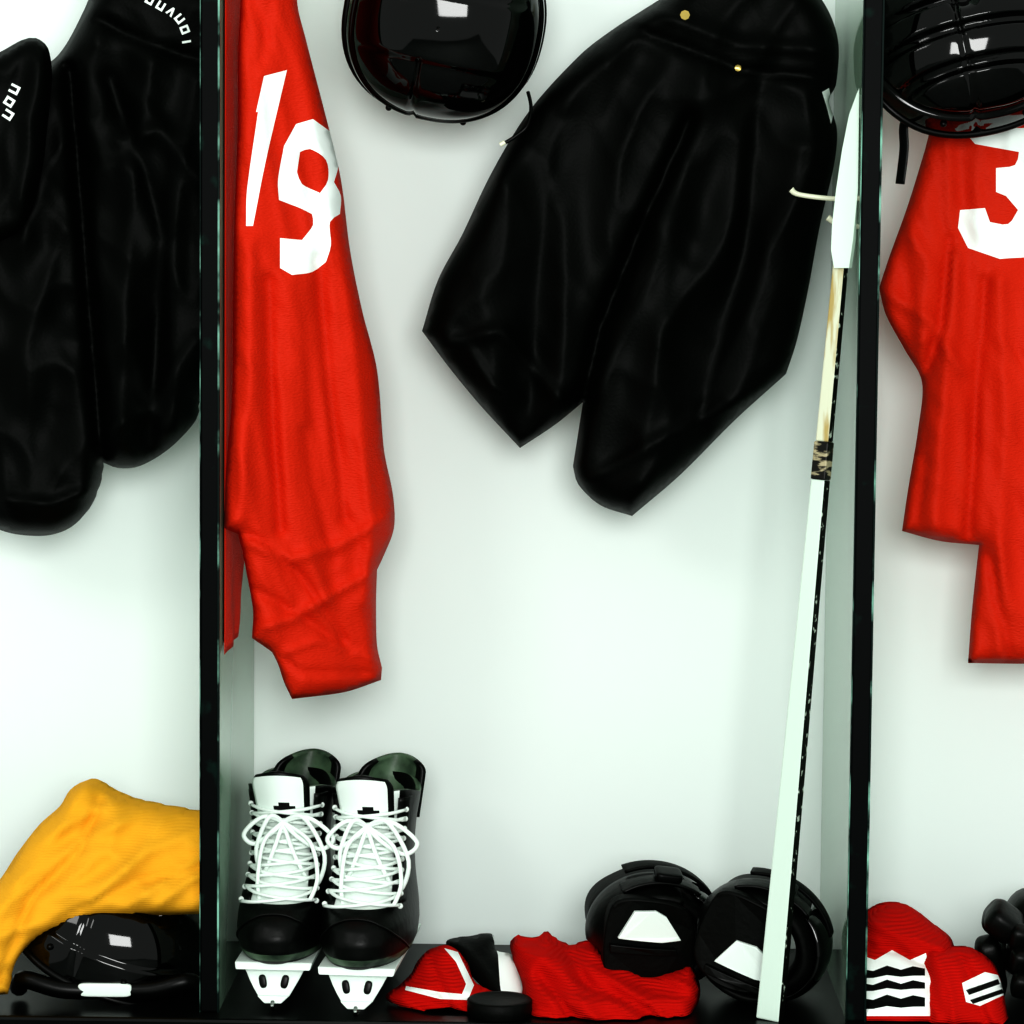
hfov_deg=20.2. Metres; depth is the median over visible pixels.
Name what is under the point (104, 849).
shirt
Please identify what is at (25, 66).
pad
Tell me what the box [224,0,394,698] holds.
jersey
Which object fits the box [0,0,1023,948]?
wall
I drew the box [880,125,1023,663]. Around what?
jersey
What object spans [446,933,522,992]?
sock
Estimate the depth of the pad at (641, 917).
3.43 m
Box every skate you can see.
[235,749,340,1010]
[318,753,425,1016]
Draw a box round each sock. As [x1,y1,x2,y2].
[386,945,491,1012]
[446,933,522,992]
[510,931,699,1019]
[866,902,953,1020]
[924,946,1009,1023]
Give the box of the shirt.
[0,779,199,994]
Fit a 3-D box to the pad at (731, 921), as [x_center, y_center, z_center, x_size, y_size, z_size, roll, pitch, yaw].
[0.302,0.509,3.454,0.166,0.158,0.149,1,4,12]
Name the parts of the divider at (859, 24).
panel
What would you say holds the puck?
on the bench
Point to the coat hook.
(792, 191)
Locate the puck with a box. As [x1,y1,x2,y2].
[467,991,531,1021]
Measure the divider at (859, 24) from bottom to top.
1.500 m
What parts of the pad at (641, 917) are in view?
white panel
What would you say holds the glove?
on the bench
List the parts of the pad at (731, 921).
white panel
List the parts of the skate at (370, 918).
steel blade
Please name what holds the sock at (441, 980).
on the bench
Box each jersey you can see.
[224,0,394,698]
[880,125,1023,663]
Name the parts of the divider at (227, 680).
panel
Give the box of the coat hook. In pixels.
[789,187,834,223]
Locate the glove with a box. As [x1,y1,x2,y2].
[974,888,1023,998]
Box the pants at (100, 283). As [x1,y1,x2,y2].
[0,0,199,535]
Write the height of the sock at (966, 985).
0.071 m
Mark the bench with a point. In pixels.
(314, 999)
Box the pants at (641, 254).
[422,0,838,515]
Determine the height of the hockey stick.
1.083 m
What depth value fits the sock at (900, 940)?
3.40 m
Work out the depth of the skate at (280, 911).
3.42 m
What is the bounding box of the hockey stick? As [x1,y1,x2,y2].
[756,90,858,1021]
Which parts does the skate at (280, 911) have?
steel blade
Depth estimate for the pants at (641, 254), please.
3.44 m
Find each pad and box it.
[0,38,51,240]
[585,860,711,979]
[694,867,833,1002]
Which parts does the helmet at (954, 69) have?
rim trim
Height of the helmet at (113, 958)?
0.170 m
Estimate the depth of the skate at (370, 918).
3.40 m
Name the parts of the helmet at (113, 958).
rim trim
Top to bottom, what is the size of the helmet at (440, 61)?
0.274 m
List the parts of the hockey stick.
blade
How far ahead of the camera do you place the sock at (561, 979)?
3.40 m
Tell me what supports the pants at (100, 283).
hanging from the coat hook
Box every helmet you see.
[10,913,198,1004]
[341,0,546,146]
[883,0,1023,183]
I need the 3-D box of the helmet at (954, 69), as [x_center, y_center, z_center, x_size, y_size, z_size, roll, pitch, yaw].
[0.532,-0.528,3.373,0.262,0.286,0.195,1,4,8]
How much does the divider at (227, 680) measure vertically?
1.500 m
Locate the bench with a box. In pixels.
[0,944,1023,1023]
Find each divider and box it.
[199,0,253,1012]
[820,0,884,1021]

